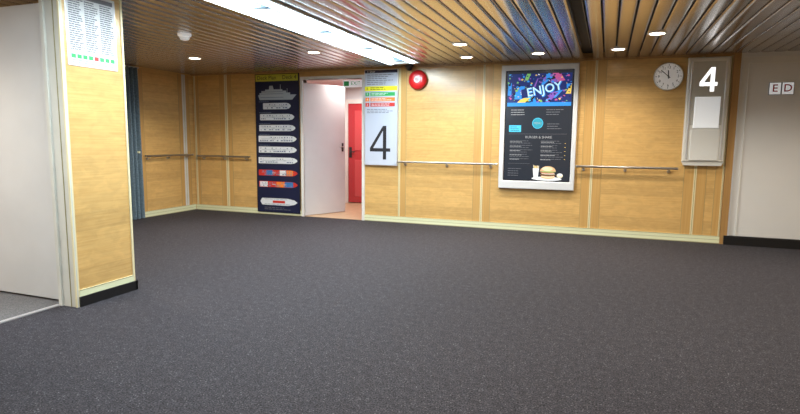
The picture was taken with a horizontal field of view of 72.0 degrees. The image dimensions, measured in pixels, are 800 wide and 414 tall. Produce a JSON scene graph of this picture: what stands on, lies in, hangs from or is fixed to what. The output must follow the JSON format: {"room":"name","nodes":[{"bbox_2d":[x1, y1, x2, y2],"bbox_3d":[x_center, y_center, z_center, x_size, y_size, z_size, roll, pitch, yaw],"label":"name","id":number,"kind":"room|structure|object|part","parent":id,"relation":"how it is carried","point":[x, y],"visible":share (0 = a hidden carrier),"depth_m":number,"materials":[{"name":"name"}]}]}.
{"room":"ship interior","nodes":[
{"label":"ship interior","id":0,"kind":"room"},
{"bbox_2d":[61,0,132,289],"bbox_3d":[-4.332,-0.601,4.908,4.432,2.403,0.516,3,7,20],"label":"wall","id":1,"kind":"structure","parent":0,"point":[95,97],"depth_m":4.16,"materials":[{"name":"brown wood"}]},
{"bbox_2d":[0,3,58,299],"bbox_3d":[-2.908,-0.390,4.142,0.889,2.163,0.104,3,7,20],"label":"door","id":2,"kind":"structure","parent":1,"relation":"in","point":[27,239],"depth_m":4.12,"materials":[{"name":"grey paint"}]},
{"bbox_2d":[0,304,59,323],"bbox_3d":[-2.696,0.778,3.640,0.040,0.007,0.961,3,7,20],"label":"threshold","id":3,"kind":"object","parent":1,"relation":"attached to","point":[56,305],"depth_m":3.87,"materials":[{"name":"silver metal"}]},
{"bbox_2d":[38,0,78,307],"bbox_3d":[-2.428,-0.406,3.919,0.172,2.295,0.027,3,7,20],"label":"trim","id":4,"kind":"structure","parent":1,"relation":"attached to","point":[49,10],"depth_m":3.92,"materials":[{"name":"beige paint"}]},
{"bbox_2d":[64,0,117,71],"bbox_3d":[-2.252,-1.281,4.026,0.006,0.521,0.418,3,7,20],"label":"notice","id":5,"kind":"object","parent":1,"relation":"attached to","point":[90,24],"visible":1,"depth_m":4.02,"materials":[{"name":"white paper"}]},
{"bbox_2d":[60,0,134,306],"bbox_3d":[-2.253,-0.432,4.144,0.010,2.295,0.521,3,7,20],"label":"trim","id":6,"kind":"structure","parent":1,"relation":"attached to","point":[107,285],"depth_m":4.28,"materials":[{"name":"beige wood"}]},
{"bbox_2d":[79,280,137,306],"bbox_3d":[-2.332,0.664,4.314,0.178,0.076,0.530,3,7,20],"label":"baseboard","id":7,"kind":"structure","parent":1,"relation":"attached to","point":[105,294],"depth_m":4.26,"materials":[{"name":"black rubber"}]},
{"bbox_2d":[135,66,195,210],"bbox_3d":[-3.806,-1.091,8.938,0.107,2.403,1.189,3,7,20],"label":"wall","id":8,"kind":"structure","parent":0,"point":[159,87],"depth_m":8.83,"materials":[{"name":"brown wood"}]},
{"bbox_2d":[137,68,147,211],"bbox_3d":[-3.942,-1.012,8.418,0.008,2.184,0.102,3,7,20],"label":"trim","id":9,"kind":"structure","parent":8,"relation":"attached to","point":[139,72],"depth_m":8.43,"materials":[{"name":"brown wood"}]},
{"bbox_2d":[145,154,193,159],"bbox_3d":[-3.731,-0.813,8.906,0.085,0.079,1.036,3,7,20],"label":"handrail","id":10,"kind":"object","parent":8,"relation":"attached to","point":[170,155],"visible":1,"depth_m":8.89,"materials":[{"name":"grey metal"}]},
{"bbox_3d":[-3.708,-0.834,8.895,0.030,0.030,1.015,3,7,20],"label":"rail","id":11,"kind":"part","parent":10,"relation":"part of","materials":[{"name":"grey metal"}]},
{"bbox_2d":[145,204,195,217],"bbox_3d":[-3.763,0.059,9.049,0.016,0.093,1.171,3,7,20],"label":"baseboard","id":12,"kind":"structure","parent":8,"relation":"attached to","point":[193,206],"depth_m":9.01,"materials":[{"name":"beige wood"}]},
{"bbox_2d":[177,74,192,205],"bbox_3d":[-3.618,-1.115,9.277,0.008,2.184,0.247,3,7,20],"label":"trim","id":13,"kind":"structure","parent":8,"relation":"attached to","point":[183,90],"depth_m":9.27,"materials":[{"name":"brown wood"}]},
{"bbox_2d":[307,79,361,85],"bbox_3d":[-0.868,-2.245,9.805,2.536,0.089,2.531,3,7,20],"label":"ceiling","id":14,"kind":"structure","parent":0,"point":[339,82],"depth_m":9.66,"materials":[{"name":"white paint"}]},
{"bbox_2d":[343,79,361,86],"bbox_3d":[-0.733,-1.973,8.658,0.356,0.169,0.022,3,7,20],"label":"hanging sign","id":15,"kind":"object","parent":14,"relation":"hanging from","point":[346,83],"visible":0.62,"depth_m":8.66,"materials":[{"name":"white plastic"}]},
{"bbox_2d":[345,87,361,98],"bbox_3d":[-0.637,-1.173,10.585,2.358,2.225,0.089,3,7,20],"label":"wall","id":16,"kind":"structure","parent":0,"point":[350,92],"depth_m":10.53,"materials":[{"name":"paint"}]},
{"bbox_2d":[345,99,361,202],"bbox_3d":[-0.729,-1.057,10.546,0.801,2.002,0.109,3,7,20],"label":"door","id":17,"kind":"structure","parent":16,"relation":"in","point":[353,107],"depth_m":10.60,"materials":[{"name":"red laminate"}]},
{"bbox_3d":[-0.926,-1.051,10.593,0.134,0.196,0.055,3,7,20],"label":"handle","id":18,"kind":"part","parent":17,"relation":"part of","materials":[{"name":"black metal"}]},
{"bbox_3d":[-0.701,-0.547,10.596,0.374,0.712,0.020,3,7,20],"label":"panel","id":19,"kind":"part","parent":17,"relation":"part of","materials":[{"name":"red laminate"}]},
{"bbox_3d":[-0.692,-1.453,10.485,0.374,0.756,0.020,3,7,20],"label":"panel","id":20,"kind":"part","parent":17,"relation":"part of","materials":[{"name":"red laminate"}]},
{"bbox_2d":[0,202,799,413],"bbox_3d":[-0.432,0.713,5.084,11.748,0.183,13.261,3,7,20],"label":"floor","id":21,"kind":"structure","parent":0,"point":[228,312],"depth_m":3.69,"materials":[{"name":"carpet"}]},
{"bbox_2d":[0,0,799,74],"bbox_3d":[-1.255,-1.544,3.276,11.232,0.142,9.822,3,7,20],"label":"ceiling","id":22,"kind":"structure","parent":0,"point":[226,40],"depth_m":5.35,"materials":[{"name":"brown wood"}]},
{"bbox_2d":[125,65,144,219],"bbox_3d":[-4.052,-0.918,7.971,0.126,2.264,0.801,3,7,20],"label":"curtain","id":23,"kind":"object","parent":22,"relation":"hanging from","point":[131,75],"visible":0.27,"depth_m":8.19,"materials":[{"name":"blue fabric"}]},
{"bbox_2d":[177,32,190,40],"bbox_3d":[-2.208,-1.745,5.644,0.134,0.073,0.134,3,7,20],"label":"smoke detector","id":24,"kind":"object","parent":22,"relation":"attached to","point":[183,36],"visible":0.98,"depth_m":5.61,"materials":[{"name":"white plastic"}]},
{"bbox_2d":[188,56,201,59],"bbox_3d":[-2.735,-1.990,7.336,0.178,0.027,0.178,3,7,20],"label":"recessed light","id":25,"kind":"object","parent":22,"relation":"in","point":[193,57],"visible":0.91,"depth_m":7.33,"materials":[{"name":"beige plastic"}]},
{"bbox_2d":[205,0,419,64],"bbox_3d":[-1.459,-1.528,3.572,0.463,0.107,8.624,3,7,20],"label":"linear light","id":26,"kind":"object","parent":22,"relation":"attached to","point":[275,12],"visible":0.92,"depth_m":5.20,"materials":[{"name":"white paint"},{"name":"glowing white diffuser"}]},
{"bbox_2d":[206,0,284,14],"bbox_3d":[-1.276,-1.575,4.040,0.360,0.089,1.055,3,7,20],"label":"diffuser","id":27,"kind":"object","parent":26,"relation":"attached to","point":[248,7],"depth_m":4.36,"materials":[{"name":"white plastic"}]},
{"bbox_2d":[250,8,343,36],"bbox_3d":[-0.900,-1.694,5.033,0.360,0.089,1.055,3,7,20],"label":"diffuser","id":28,"kind":"object","parent":26,"relation":"attached to","point":[289,19],"depth_m":4.96,"materials":[{"name":"white plastic"}]},
{"bbox_2d":[314,32,384,52],"bbox_3d":[-0.525,-1.812,6.026,0.360,0.089,1.055,3,7,20],"label":"diffuser","id":29,"kind":"object","parent":26,"relation":"attached to","point":[347,41],"depth_m":5.97,"materials":[{"name":"white plastic"}]},
{"bbox_2d":[358,48,414,64],"bbox_3d":[-0.149,-1.931,7.019,0.360,0.089,1.055,3,7,20],"label":"diffuser","id":30,"kind":"object","parent":26,"relation":"attached to","point":[387,56],"depth_m":6.96,"materials":[{"name":"white plastic"}]},
{"bbox_2d":[307,50,320,53],"bbox_3d":[-1.054,-1.899,6.730,0.178,0.027,0.178,3,7,20],"label":"recessed light","id":31,"kind":"object","parent":22,"relation":"in","point":[308,51],"visible":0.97,"depth_m":6.72,"materials":[{"name":"beige"}]},
{"bbox_2d":[405,65,413,70],"bbox_3d":[0.134,-1.995,7.893,0.125,0.081,0.125,3,7,20],"label":"dome camera","id":32,"kind":"object","parent":22,"relation":"attached to","point":[408,67],"visible":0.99,"depth_m":7.85,"materials":[{"name":"black plastic"}]},
{"bbox_2d":[452,42,467,45],"bbox_3d":[0.664,-1.802,6.073,0.178,0.027,0.178,3,7,20],"label":"recessed light","id":33,"kind":"object","parent":22,"relation":"in","point":[460,43],"visible":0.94,"depth_m":6.06,"materials":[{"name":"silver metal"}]},
{"bbox_2d":[460,56,473,58],"bbox_3d":[0.849,-1.916,7.014,0.178,0.027,0.178,3,7,20],"label":"recessed light","id":34,"kind":"object","parent":22,"relation":"in","point":[463,57],"visible":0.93,"depth_m":7.01,"materials":[{"name":"beige plastic"}]},
{"bbox_2d":[531,51,545,54],"bbox_3d":[1.668,-1.862,6.644,0.178,0.027,0.178,3,7,20],"label":"recessed light","id":35,"kind":"object","parent":22,"relation":"in","point":[535,52],"visible":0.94,"depth_m":6.63,"materials":[{"name":"beige plastic"}]},
{"bbox_2d":[567,0,590,47],"bbox_3d":[0.561,-1.340,2.141,0.107,0.057,8.766,3,7,20],"label":"trim","id":36,"kind":"structure","parent":22,"relation":"attached to","point":[577,7],"depth_m":4.95,"materials":[{"name":"black metal"}]},
{"bbox_2d":[610,46,626,50],"bbox_3d":[2.497,-1.812,6.298,0.178,0.027,0.178,3,7,20],"label":"recessed light","id":37,"kind":"object","parent":22,"relation":"in","point":[615,48],"visible":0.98,"depth_m":6.29,"materials":[{"name":"beige plastic"}]},
{"bbox_2d":[647,29,666,35],"bbox_3d":[2.501,-1.696,5.353,0.178,0.027,0.178,3,7,20],"label":"recessed light","id":38,"kind":"object","parent":22,"relation":"in","point":[664,32],"visible":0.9,"depth_m":5.34,"materials":[{"name":"beige"}]},
{"bbox_2d":[192,51,799,239],"bbox_3d":[1.012,-0.909,7.835,9.879,2.403,0.107,3,7,20],"label":"wall","id":39,"kind":"structure","parent":0,"point":[644,122],"depth_m":7.19,"materials":[{"name":"brown wood"}]},
{"bbox_2d":[193,76,201,203],"bbox_3d":[-3.472,-1.133,9.442,0.093,2.184,0.008,3,7,20],"label":"trim","id":40,"kind":"structure","parent":39,"relation":"attached to","point":[195,78],"depth_m":9.44,"materials":[{"name":"brown wood"}]},
{"bbox_2d":[196,155,249,159],"bbox_3d":[-2.957,-0.829,9.242,1.072,0.079,0.085,3,7,20],"label":"handrail","id":41,"kind":"object","parent":39,"relation":"attached to","point":[202,156],"visible":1,"depth_m":9.22,"materials":[{"name":"grey metal"}]},
{"bbox_3d":[-2.965,-0.848,9.216,1.050,0.030,0.030,3,7,20],"label":"rail","id":42,"kind":"part","parent":41,"relation":"part of","materials":[{"name":"grey metal"}]},
{"bbox_2d":[219,74,233,205],"bbox_3d":[-2.907,-1.102,9.232,0.238,2.184,0.008,3,7,20],"label":"trim","id":43,"kind":"structure","parent":39,"relation":"attached to","point":[224,80],"depth_m":9.23,"materials":[{"name":"brown wood"}]},
{"bbox_2d":[255,73,300,213],"bbox_3d":[-1.970,-1.012,8.876,0.810,2.225,0.023,3,7,20],"label":"board","id":44,"kind":"object","parent":39,"relation":"attached to","point":[277,99],"visible":1,"depth_m":8.86,"materials":[{"name":"black"}]},
{"bbox_2d":[304,83,344,215],"bbox_3d":[-1.222,-0.935,9.031,0.828,2.099,0.084,-6,10,-44],"label":"door","id":45,"kind":"structure","parent":39,"relation":"in","point":[324,105],"depth_m":9.02,"materials":[{"name":"white paint"}]},
{"bbox_2d":[300,75,364,219],"bbox_3d":[-1.033,-0.919,8.597,1.104,2.198,0.125,3,7,20],"label":"door frame","id":46,"kind":"structure","parent":39,"relation":"attached to","point":[340,76],"depth_m":8.52,"materials":[{"name":"white paint"}]},
{"bbox_2d":[364,69,398,165],"bbox_3d":[-0.278,-1.326,8.189,0.534,1.411,0.043,3,7,20],"label":"sign","id":47,"kind":"object","parent":39,"relation":"attached to","point":[381,86],"visible":1,"depth_m":8.17,"materials":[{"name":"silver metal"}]},
{"bbox_2d":[398,68,406,216],"bbox_3d":[0.035,-0.939,8.139,0.119,2.184,0.008,3,7,20],"label":"trim","id":48,"kind":"structure","parent":39,"relation":"attached to","point":[402,71],"depth_m":8.13,"materials":[{"name":"brown wood"}]},
{"bbox_2d":[409,70,426,89],"bbox_3d":[0.257,-1.827,7.916,0.276,0.276,0.096,3,7,20],"label":"bell","id":49,"kind":"object","parent":39,"relation":"attached to","point":[417,79],"visible":1,"depth_m":7.88,"materials":[{"name":"red metal"}]},
{"bbox_2d":[397,161,496,167],"bbox_3d":[0.663,-0.611,7.899,1.472,0.079,0.085,3,7,20],"label":"handrail","id":50,"kind":"object","parent":39,"relation":"attached to","point":[404,162],"visible":1,"depth_m":7.86,"materials":[{"name":"grey metal"}]},
{"bbox_3d":[0.655,-0.630,7.874,1.451,0.030,0.030,3,7,20],"label":"rail","id":51,"kind":"part","parent":50,"relation":"part of","materials":[{"name":"grey metal"}]},
{"bbox_2d":[196,204,719,243],"bbox_3d":[0.205,0.201,8.206,8.010,0.093,0.016,3,7,20],"label":"baseboard","id":52,"kind":"structure","parent":39,"relation":"attached to","point":[413,220],"depth_m":7.66,"materials":[{"name":"beige wood"}]},
{"bbox_2d":[191,52,734,75],"bbox_3d":[0.242,-2.034,7.923,8.081,0.044,0.020,3,7,20],"label":"trim","id":53,"kind":"structure","parent":39,"relation":"attached to","point":[709,54],"depth_m":7.49,"materials":[{"name":"brown wood"}]},
{"bbox_2d":[472,64,493,221],"bbox_3d":[1.159,-0.877,7.721,0.251,2.184,0.008,3,7,20],"label":"trim","id":54,"kind":"structure","parent":39,"relation":"attached to","point":[482,121],"depth_m":7.72,"materials":[{"name":"brown wood"}]},
{"bbox_2d":[498,63,579,190],"bbox_3d":[1.851,-1.068,7.408,1.006,1.664,0.053,3,7,20],"label":"display","id":55,"kind":"object","parent":39,"relation":"attached to","point":[539,111],"visible":1,"depth_m":7.38,"materials":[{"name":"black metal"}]},
{"bbox_2d":[579,60,607,228],"bbox_3d":[2.525,-0.801,7.213,0.251,2.184,0.008,3,7,20],"label":"trim","id":56,"kind":"structure","parent":39,"relation":"attached to","point":[596,71],"depth_m":7.21,"materials":[{"name":"brown wood"}]},
{"bbox_2d":[576,165,677,172],"bbox_3d":[2.892,-0.488,7.071,1.214,0.079,0.085,3,7,20],"label":"handrail","id":57,"kind":"object","parent":39,"relation":"attached to","point":[624,168],"visible":1,"depth_m":7.03,"materials":[{"name":"grey metal"}]},
{"bbox_3d":[2.884,-0.506,7.046,1.193,0.030,0.030,3,7,20],"label":"rail","id":58,"kind":"part","parent":57,"relation":"part of","materials":[{"name":"grey metal"}]},
{"bbox_2d":[653,62,683,89],"bbox_3d":[3.314,-1.611,6.798,0.338,0.338,0.045,3,7,20],"label":"wall clock","id":59,"kind":"object","parent":39,"relation":"attached to","point":[668,76],"visible":1,"depth_m":6.78,"materials":[{"name":"white paint"}]},
{"bbox_2d":[680,56,715,234],"bbox_3d":[3.666,-0.738,6.789,0.251,2.184,0.008,3,7,20],"label":"trim","id":60,"kind":"structure","parent":39,"relation":"attached to","point":[694,182],"depth_m":6.87,"materials":[{"name":"brown wood"}]},
{"bbox_2d":[681,56,731,165],"bbox_3d":[3.709,-1.153,6.676,0.454,1.299,0.089,3,7,20],"label":"sign","id":61,"kind":"object","parent":39,"relation":"attached to","point":[708,78],"visible":1,"depth_m":6.64,"materials":[{"name":"white metal"}]},
{"bbox_3d":[3.698,-0.751,6.694,0.312,0.374,0.011,3,7,20],"label":"panel","id":62,"kind":"part","parent":61,"relation":"part of","materials":[{"name":"white"}]},
{"bbox_3d":[3.701,-1.140,6.643,0.276,0.374,0.018,3,7,20],"label":"white panel","id":63,"kind":"part","parent":61,"relation":"part of","materials":[{"name":"white"}]},
{"bbox_3d":[3.701,-1.366,6.622,0.338,0.756,0.005,3,7,20],"label":"number panel","id":64,"kind":"part","parent":61,"relation":"part of","materials":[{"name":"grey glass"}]},
{"bbox_2d":[710,55,733,235],"bbox_3d":[3.915,-0.725,6.697,0.093,2.184,0.008,3,7,20],"label":"trim","id":65,"kind":"structure","parent":39,"relation":"attached to","point":[719,174],"depth_m":6.76,"materials":[{"name":"brown wood"}]},
{"bbox_2d":[719,53,743,243],"bbox_3d":[4.006,-0.681,6.663,0.098,2.295,0.036,3,7,20],"label":"trim","id":66,"kind":"structure","parent":39,"relation":"attached to","point":[738,57],"depth_m":6.64,"materials":[{"name":"birch"},{"name":"pale wood"}]},
{"bbox_2d":[723,235,799,249],"bbox_3d":[4.792,0.448,6.490,1.727,0.111,0.053,3,7,20],"label":"baseboard","id":67,"kind":"structure","parent":39,"relation":"attached to","point":[727,240],"depth_m":6.63,"materials":[{"name":"black rubber"}]},
{"bbox_2d":[735,61,799,235],"bbox_3d":[4.827,-0.638,6.371,1.513,2.074,0.011,3,7,20],"label":"trim","id":68,"kind":"structure","parent":39,"relation":"attached to","point":[781,61],"depth_m":6.59,"materials":[{"name":"white paint"}]},
{"bbox_2d":[744,50,799,56],"bbox_3d":[4.828,-1.768,6.231,1.709,0.071,0.020,3,7,20],"label":"trim","id":69,"kind":"structure","parent":39,"relation":"attached to","point":[783,53],"depth_m":6.41,"materials":[{"name":"white paint"}]},
{"bbox_2d":[768,82,794,94],"bbox_3d":[4.451,-1.383,6.424,0.249,0.142,0.010,3,7,20],"label":"letter sign","id":70,"kind":"object","parent":39,"relation":"attached to","point":[774,87],"visible":1,"depth_m":6.42,"materials":[{"name":"grey plastic"}]},
{"bbox_3d":[4.391,-1.387,6.447,0.121,0.142,0.009,3,7,20],"label":"plate","id":71,"kind":"part","parent":70,"relation":"part of","materials":[{"name":"grey"}]},
{"bbox_3d":[4.511,-1.380,6.402,0.121,0.142,0.009,3,7,20],"label":"plate","id":72,"kind":"part","parent":70,"relation":"part of","materials":[{"name":"grey"}]}
]}

